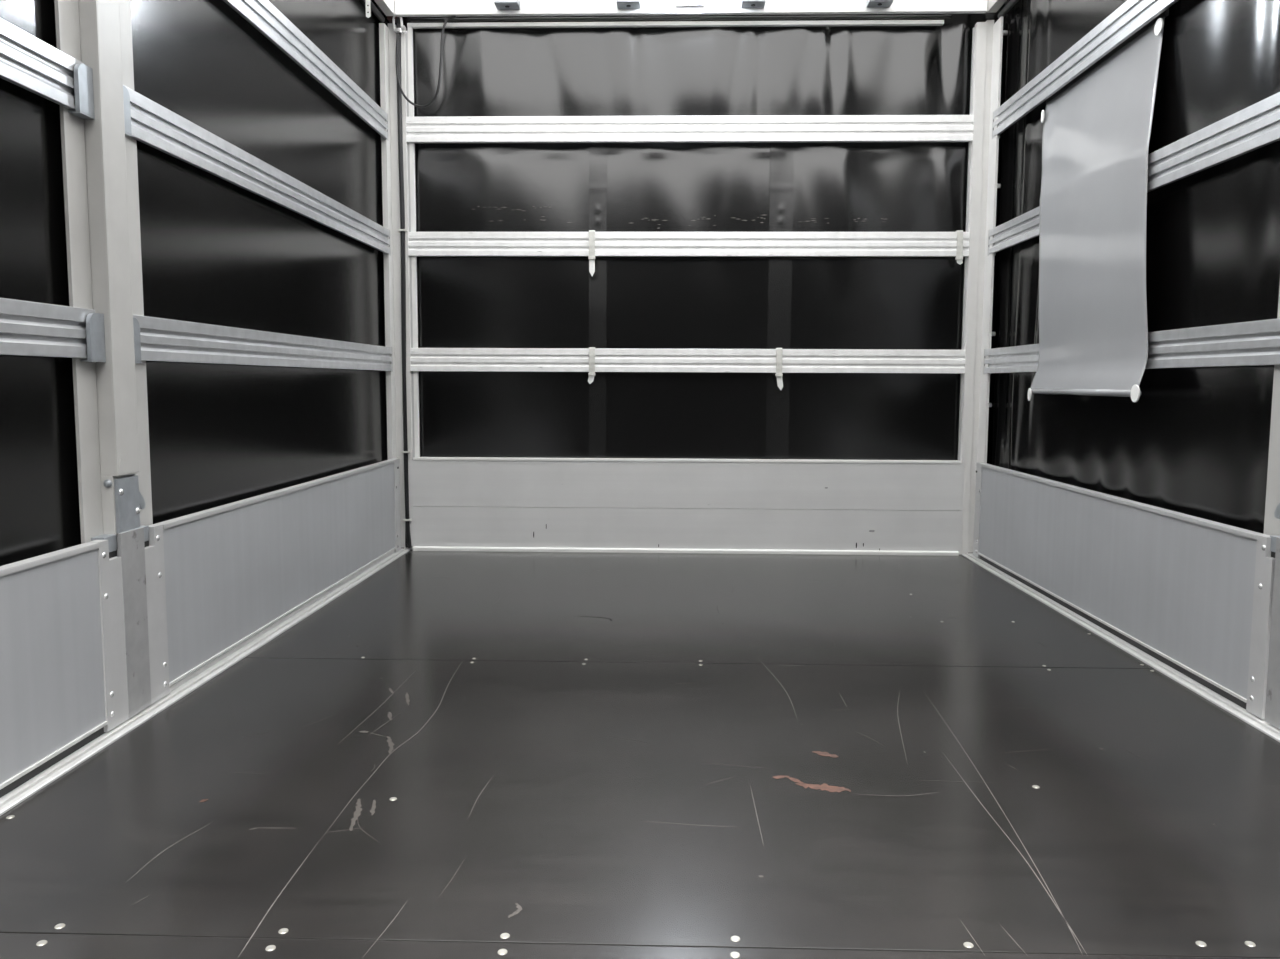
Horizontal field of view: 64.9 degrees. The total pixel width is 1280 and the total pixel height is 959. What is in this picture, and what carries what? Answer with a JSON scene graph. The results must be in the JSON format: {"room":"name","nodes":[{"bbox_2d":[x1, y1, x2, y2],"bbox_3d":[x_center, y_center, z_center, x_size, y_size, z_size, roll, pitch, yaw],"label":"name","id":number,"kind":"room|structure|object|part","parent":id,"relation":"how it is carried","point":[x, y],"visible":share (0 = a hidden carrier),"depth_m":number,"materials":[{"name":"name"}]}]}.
{"room":"cargo space","nodes":[
{"label":"cargo space","id":0,"kind":"room"},
{"bbox_2d":[0,0,387,565],"bbox_3d":[-1.149,-0.842,2.178,0.008,2.120,4.366,0,6,2],"label":"wall","id":1,"kind":"structure","parent":0,"point":[215,251],"depth_m":2.70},
{"bbox_2d":[0,550,1279,958],"bbox_3d":[0.130,0.537,2.256,2.450,0.031,4.328,0,6,2],"label":"floor","id":2,"kind":"structure","parent":0,"point":[456,754],"depth_m":1.82,"materials":[{"name":"brown wood"}]},
{"bbox_2d":[0,548,409,815],"bbox_3d":[-1.092,0.521,2.268,0.048,0.029,4.288,0,6,2],"label":"trim","id":3,"kind":"structure","parent":2,"relation":"on","point":[27,789],"depth_m":2.28,"materials":[{"name":"metal"}]},
{"bbox_2d":[0,727,105,797],"bbox_3d":[-1.143,0.607,1.121,0.014,0.022,1.985,0,6,2],"label":"trim","id":4,"kind":"structure","parent":3,"relation":"on","point":[67,752],"depth_m":1.90,"materials":[{"name":"black rubber"}]},
{"bbox_2d":[54,0,152,718],"bbox_3d":[-1.116,-0.601,2.123,0.052,2.232,0.273,0,6,2],"label":"post","id":5,"kind":"object","parent":3,"relation":"on","point":[100,167],"visible":0.92,"depth_m":2.09,"materials":[{"name":"silver metal"}]},
{"bbox_2d":[0,18,82,110],"bbox_3d":[-1.152,-0.691,1.032,0.012,0.100,1.996,0,6,2],"label":"aluminium slat","id":6,"kind":"object","parent":5,"relation":"attached to","point":[28,62],"visible":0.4,"depth_m":1.87,"materials":[{"name":"silver metal"}]},
{"bbox_2d":[0,298,94,357],"bbox_3d":[-1.154,-0.204,1.079,0.012,0.100,1.996,0,6,2],"label":"aluminium slat","id":7,"kind":"object","parent":5,"relation":"attached to","point":[27,328],"visible":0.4,"depth_m":1.89,"materials":[{"name":"silver metal"}]},
{"bbox_2d":[0,540,128,789],"bbox_3d":[-1.137,0.414,1.137,0.030,0.396,2.016,0,6,2],"label":"board","id":8,"kind":"object","parent":5,"relation":"attached to","point":[63,673],"visible":1,"depth_m":1.91,"materials":[{"name":"metal"}]},
{"bbox_3d":[-1.117,0.314,2.188,0.031,0.398,0.082,0,6,2],"label":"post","id":9,"kind":"part","parent":5,"relation":"part of","materials":[{"name":"grey metal"}]},
{"bbox_3d":[-1.102,0.053,2.163,0.008,0.117,0.084,0,6,2],"label":"latch plate","id":10,"kind":"part","parent":5,"relation":"part of","materials":[{"name":"metal"}]},
{"bbox_3d":[-1.097,0.310,2.187,0.006,0.402,0.094,0,6,2],"label":"foot plate","id":11,"kind":"part","parent":5,"relation":"part of","materials":[{"name":"grey metal"}]},
{"bbox_2d":[374,0,394,15],"bbox_3d":[-1.093,-1.794,2.046,0.038,0.156,4.250,0,6,2],"label":"roof rail","id":12,"kind":"object","parent":5,"relation":"on","point":[387,6],"visible":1,"depth_m":4.09,"materials":[{"name":"white metal"}]},
{"bbox_2d":[365,0,370,17],"bbox_3d":[-1.032,-1.820,3.816,0.018,0.133,0.003,0,6,2],"label":"strap","id":13,"kind":"object","parent":12,"relation":"hanging from","point":[368,9],"visible":1,"depth_m":3.82,"materials":[{"name":"white metal"}]},
{"bbox_2d":[363,0,384,22],"bbox_3d":[-1.125,-1.695,2.047,0.024,0.024,4.230,0,6,2],"label":"track","id":14,"kind":"object","parent":12,"relation":"attached to","point":[374,9],"visible":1,"depth_m":4.05,"materials":[{"name":"grey metal"}]},
{"bbox_2d":[379,23,414,549],"bbox_3d":[-1.032,-0.796,4.275,0.102,2.223,0.122,0,6,2],"label":"post","id":15,"kind":"object","parent":2,"relation":"on","point":[390,192],"visible":0.74,"depth_m":4.27,"materials":[{"name":"metal"}]},
{"bbox_2d":[123,85,389,253],"bbox_3d":[-1.090,-0.898,3.180,0.012,0.100,2.115,0,6,2],"label":"aluminium slat","id":16,"kind":"object","parent":15,"relation":"attached to","point":[154,125],"visible":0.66,"depth_m":2.76,"materials":[{"name":"silver metal"}]},
{"bbox_2d":[133,315,391,370],"bbox_3d":[-1.092,-0.411,3.227,0.012,0.100,2.115,0,6,2],"label":"aluminium slat","id":17,"kind":"object","parent":15,"relation":"attached to","point":[161,339],"visible":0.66,"depth_m":2.81,"materials":[{"name":"silver metal"}]},
{"bbox_2d":[145,458,400,704],"bbox_3d":[-1.075,0.207,3.286,0.030,0.396,2.115,0,6,2],"label":"board","id":18,"kind":"object","parent":15,"relation":"attached to","point":[218,577],"visible":0.99,"depth_m":2.81,"materials":[{"name":"metal"}]},
{"bbox_2d":[223,0,386,138],"bbox_3d":[-1.088,-1.369,3.135,0.012,0.104,2.115,0,6,2],"label":"aluminium slat","id":19,"kind":"object","parent":15,"relation":"attached to","point":[262,15],"visible":1,"depth_m":3.28,"materials":[{"name":"silver metal"}]},
{"bbox_2d":[386,114,387,139],"bbox_3d":[-1.067,-1.471,4.196,0.027,0.110,0.024,0,6,2],"label":"bracket","id":20,"kind":"object","parent":15,"relation":"attached to","point":[387,114],"depth_m":4.20,"materials":[{"name":"grey metal"}]},
{"bbox_2d":[396,17,411,547],"bbox_3d":[-1.010,-0.810,4.292,0.039,2.232,0.027,0,6,2],"label":"cable","id":21,"kind":"object","parent":15,"relation":"attached to","point":[402,230],"visible":1,"depth_m":4.29,"materials":[{"name":"black plastic"}]},
{"bbox_2d":[408,457,964,550],"bbox_3d":[0.191,0.106,4.370,2.396,0.392,0.037,0,6,2],"label":"board","id":22,"kind":"object","parent":15,"relation":"attached to","point":[665,503],"visible":1,"depth_m":4.35,"materials":[{"name":"metal"}]},
{"bbox_3d":[0.190,0.213,4.381,2.396,0.176,0.032,0,6,2],"label":"panel","id":23,"kind":"part","parent":22,"relation":"part of","materials":[{"name":"metal"}]},
{"bbox_3d":[0.191,0.023,4.362,2.396,0.202,0.032,0,6,2],"label":"panel","id":24,"kind":"part","parent":22,"relation":"part of","materials":[{"name":"metal"}]},
{"bbox_2d":[395,0,987,16],"bbox_3d":[0.199,-1.986,4.090,2.424,0.155,0.097,0,6,2],"label":"header beam","id":25,"kind":"structure","parent":15,"relation":"on","point":[403,8],"depth_m":4.12,"materials":[{"name":"white metal"}]},
{"bbox_2d":[387,16,397,22],"bbox_3d":[-1.027,-1.949,4.199,0.047,0.064,0.048,0,6,2],"label":"joint","id":26,"kind":"object","parent":25,"relation":"attached to","point":[389,18],"visible":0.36,"depth_m":4.18,"materials":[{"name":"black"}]},
{"bbox_2d":[392,15,406,33],"bbox_3d":[-1.000,-1.895,4.183,0.061,0.080,0.022,0,6,2],"label":"hook","id":27,"kind":"object","parent":25,"relation":"attached to","point":[399,30],"visible":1,"depth_m":4.18,"materials":[{"name":"white metal"}]},
{"bbox_2d":[396,16,455,107],"bbox_3d":[-0.891,-1.738,4.185,0.254,0.374,0.020,0,6,2],"label":"hanging cable","id":28,"kind":"object","parent":27,"relation":"hanging from","point":[451,17],"visible":1,"depth_m":4.18,"materials":[{"name":"black plastic"}]},
{"bbox_2d":[410,15,950,21],"bbox_3d":[0.161,-1.913,4.173,2.240,0.014,0.014,0,6,2],"label":"tube","id":29,"kind":"object","parent":25,"relation":"attached to","point":[852,16],"visible":1,"depth_m":4.17,"materials":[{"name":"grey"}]},
{"bbox_2d":[676,0,703,6],"bbox_3d":[0.203,-1.955,4.091,0.116,0.046,0.044,0,6,2],"label":"work lamp","id":30,"kind":"object","parent":25,"relation":"attached to","point":[679,3],"visible":1,"depth_m":4.09,"materials":[{"name":"white"}]},
{"bbox_2d":[413,546,958,555],"bbox_3d":[0.189,0.314,4.371,2.365,0.028,0.022,0,6,2],"label":"trim","id":31,"kind":"structure","parent":2,"relation":"on","point":[415,548],"depth_m":4.36,"materials":[{"name":"white metal"}]},
{"bbox_2d":[958,16,1002,554],"bbox_3d":[1.421,-0.779,4.205,0.102,2.223,0.125,0,6,2],"label":"post","id":32,"kind":"object","parent":2,"relation":"on","point":[987,37],"visible":0.82,"depth_m":4.21,"materials":[{"name":"metal"}]},
{"bbox_2d":[983,349,990,373],"bbox_3d":[1.457,-0.494,4.218,0.027,0.106,0.024,0,6,2],"label":"bracket","id":33,"kind":"object","parent":32,"relation":"attached to","point":[984,357],"depth_m":4.22,"materials":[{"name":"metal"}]},
{"bbox_2d":[987,230,995,255],"bbox_3d":[1.459,-0.982,4.171,0.027,0.106,0.024,0,6,2],"label":"bracket","id":34,"kind":"object","parent":32,"relation":"attached to","point":[988,238],"depth_m":4.18,"materials":[{"name":"silver metal"}]},
{"bbox_2d":[992,112,999,138],"bbox_3d":[1.461,-1.453,4.125,0.027,0.110,0.024,0,6,2],"label":"bracket","id":35,"kind":"object","parent":32,"relation":"attached to","point":[993,119],"depth_m":4.12,"materials":[{"name":"silver metal"}]},
{"bbox_2d":[993,0,1178,136],"bbox_3d":[1.423,-1.354,3.083,0.012,0.104,2.077,0,6,2],"label":"aluminium slat","id":36,"kind":"object","parent":32,"relation":"attached to","point":[1131,16],"visible":1,"depth_m":3.24,"materials":[{"name":"silver metal"}]},
{"bbox_2d":[1028,8,1168,401],"bbox_3d":[1.410,-0.820,3.165,0.096,1.152,1.018,0,6,2],"label":"flap","id":37,"kind":"object","parent":36,"relation":"hanging from","point":[1093,322],"visible":1,"depth_m":3.08,"materials":[{"name":"pvc"},{"name":"white plastic"}]},
{"bbox_3d":[1.372,-0.274,3.147,0.020,0.020,0.800,0,6,2],"label":"rod","id":38,"kind":"part","parent":37,"relation":"part of","materials":[{"name":"grey plastic"}]},
{"bbox_2d":[973,462,1274,718],"bbox_3d":[1.396,0.225,3.209,0.030,0.396,2.090,0,6,2],"label":"board","id":39,"kind":"object","parent":32,"relation":"attached to","point":[1194,592],"visible":0.99,"depth_m":2.73,"materials":[{"name":"metal"}]},
{"bbox_2d":[984,318,1279,372],"bbox_3d":[1.419,-0.395,3.176,0.012,0.100,2.077,0,6,2],"label":"aluminium slat","id":40,"kind":"object","parent":32,"relation":"attached to","point":[1252,343],"visible":0.52,"depth_m":2.50,"materials":[{"name":"silver metal"}]},
{"bbox_2d":[989,92,1279,253],"bbox_3d":[1.421,-0.882,3.129,0.012,0.100,2.077,0,6,2],"label":"aluminium slat","id":41,"kind":"object","parent":32,"relation":"attached to","point":[1256,126],"visible":0.62,"depth_m":2.50,"materials":[{"name":"silver metal"}]},
{"bbox_2d":[962,553,1279,741],"bbox_3d":[1.351,0.538,2.204,0.048,0.029,4.296,0,6,2],"label":"trim","id":42,"kind":"structure","parent":2,"relation":"on","point":[1222,702],"depth_m":2.68,"materials":[{"name":"metal"}]},
{"bbox_2d":[979,556,1246,708],"bbox_3d":[1.399,0.413,3.245,0.014,0.022,2.005,0,6,2],"label":"trim","id":43,"kind":"structure","parent":42,"relation":"on","point":[1196,678],"depth_m":2.82,"materials":[{"name":"black rubber"}]},
{"bbox_2d":[1264,285,1279,728],"bbox_3d":[1.382,-0.583,2.047,0.052,2.232,0.273,0,6,2],"label":"post","id":44,"kind":"object","parent":42,"relation":"on","point":[1272,505],"visible":0.84,"depth_m":2.17,"materials":[{"name":"grey metal"}]},
{"bbox_2d":[987,0,1006,12],"bbox_3d":[1.372,-1.776,1.977,0.038,0.156,4.250,0,6,2],"label":"roof rail","id":45,"kind":"object","parent":44,"relation":"on","point":[993,5],"visible":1,"depth_m":4.04,"materials":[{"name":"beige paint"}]},
{"bbox_2d":[998,0,1018,17],"bbox_3d":[1.402,-1.678,1.976,0.024,0.024,4.230,0,6,2],"label":"track","id":46,"kind":"object","parent":45,"relation":"attached to","point":[1006,9],"visible":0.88,"depth_m":3.98,"materials":[{"name":"grey metal"}]},
{"bbox_3d":[1.355,0.327,2.112,0.006,0.402,0.094,0,6,2],"label":"foot plate","id":47,"kind":"part","parent":44,"relation":"part of","materials":[{"name":"grey metal"}]},
{"bbox_2d":[384,9,999,459],"bbox_3d":[0.199,-1.061,4.298,2.600,2.160,0.040,0,6,2],"label":"wall","id":48,"kind":"structure","parent":0,"point":[913,303],"depth_m":4.30,"materials":[{"name":"grey plastic"}]},
{"bbox_2d":[407,27,419,456],"bbox_3d":[-0.968,-1.003,4.308,0.018,1.817,0.022,0,6,2],"label":"strip","id":49,"kind":"object","parent":48,"relation":"attached to","point":[409,29],"visible":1,"depth_m":4.30,"materials":[{"name":"white metal"}]},
{"bbox_2d":[407,20,943,28],"bbox_3d":[0.140,-1.894,4.185,2.228,0.016,0.024,0,6,2],"label":"strip","id":50,"kind":"object","parent":48,"relation":"attached to","point":[821,22],"visible":1,"depth_m":4.18,"materials":[{"name":"white metal"}]},
{"bbox_2d":[410,348,965,372],"bbox_3d":[0.190,-0.509,4.310,2.382,0.100,0.025,0,6,2],"label":"aluminium slat","id":51,"kind":"object","parent":48,"relation":"attached to","point":[421,359],"visible":1,"depth_m":4.30,"materials":[{"name":"silver metal"}]},
{"bbox_2d":[588,347,594,383],"bbox_3d":[-0.207,-0.488,4.313,0.033,0.157,0.035,0,6,2],"label":"strap","id":52,"kind":"object","parent":51,"relation":"attached to","point":[591,374],"visible":1,"depth_m":4.30,"materials":[{"name":"plastic"}]},
{"bbox_2d":[775,348,782,389],"bbox_3d":[0.594,-0.470,4.292,0.034,0.181,0.035,0,6,2],"label":"strap","id":53,"kind":"object","parent":51,"relation":"attached to","point":[778,374],"visible":1,"depth_m":4.28,"materials":[{"name":"plastic"}]},
{"bbox_2d":[408,232,969,256],"bbox_3d":[0.192,-0.997,4.263,2.382,0.100,0.025,0,6,2],"label":"aluminium slat","id":54,"kind":"object","parent":48,"relation":"attached to","point":[478,244],"visible":1,"depth_m":4.25,"materials":[{"name":"silver metal"}]},
{"bbox_2d":[588,230,594,275],"bbox_3d":[-0.203,-0.957,4.268,0.030,0.194,0.035,0,6,2],"label":"strap","id":55,"kind":"object","parent":54,"relation":"attached to","point":[591,257],"visible":1,"depth_m":4.25,"materials":[{"name":"plastic"}]},
{"bbox_2d":[955,230,962,264],"bbox_3d":[1.339,-0.973,4.222,0.031,0.142,0.035,0,6,2],"label":"strap","id":56,"kind":"object","parent":54,"relation":"attached to","point":[959,252],"visible":1,"depth_m":4.21,"materials":[{"name":"plastic"}]},
{"bbox_2d":[406,115,973,142],"bbox_3d":[0.194,-1.468,4.217,2.382,0.104,0.025,0,6,2],"label":"aluminium slat","id":57,"kind":"object","parent":48,"relation":"attached to","point":[761,128],"visible":1,"depth_m":4.21,"materials":[{"name":"silver metal"}]},
{"bbox_2d":[987,0,1279,533],"bbox_3d":[1.432,-0.824,2.105,0.050,2.120,4.366,0,6,2],"label":"wall","id":58,"kind":"structure","parent":0,"point":[1195,440],"depth_m":2.71,"materials":[{"name":"black"}]}
]}

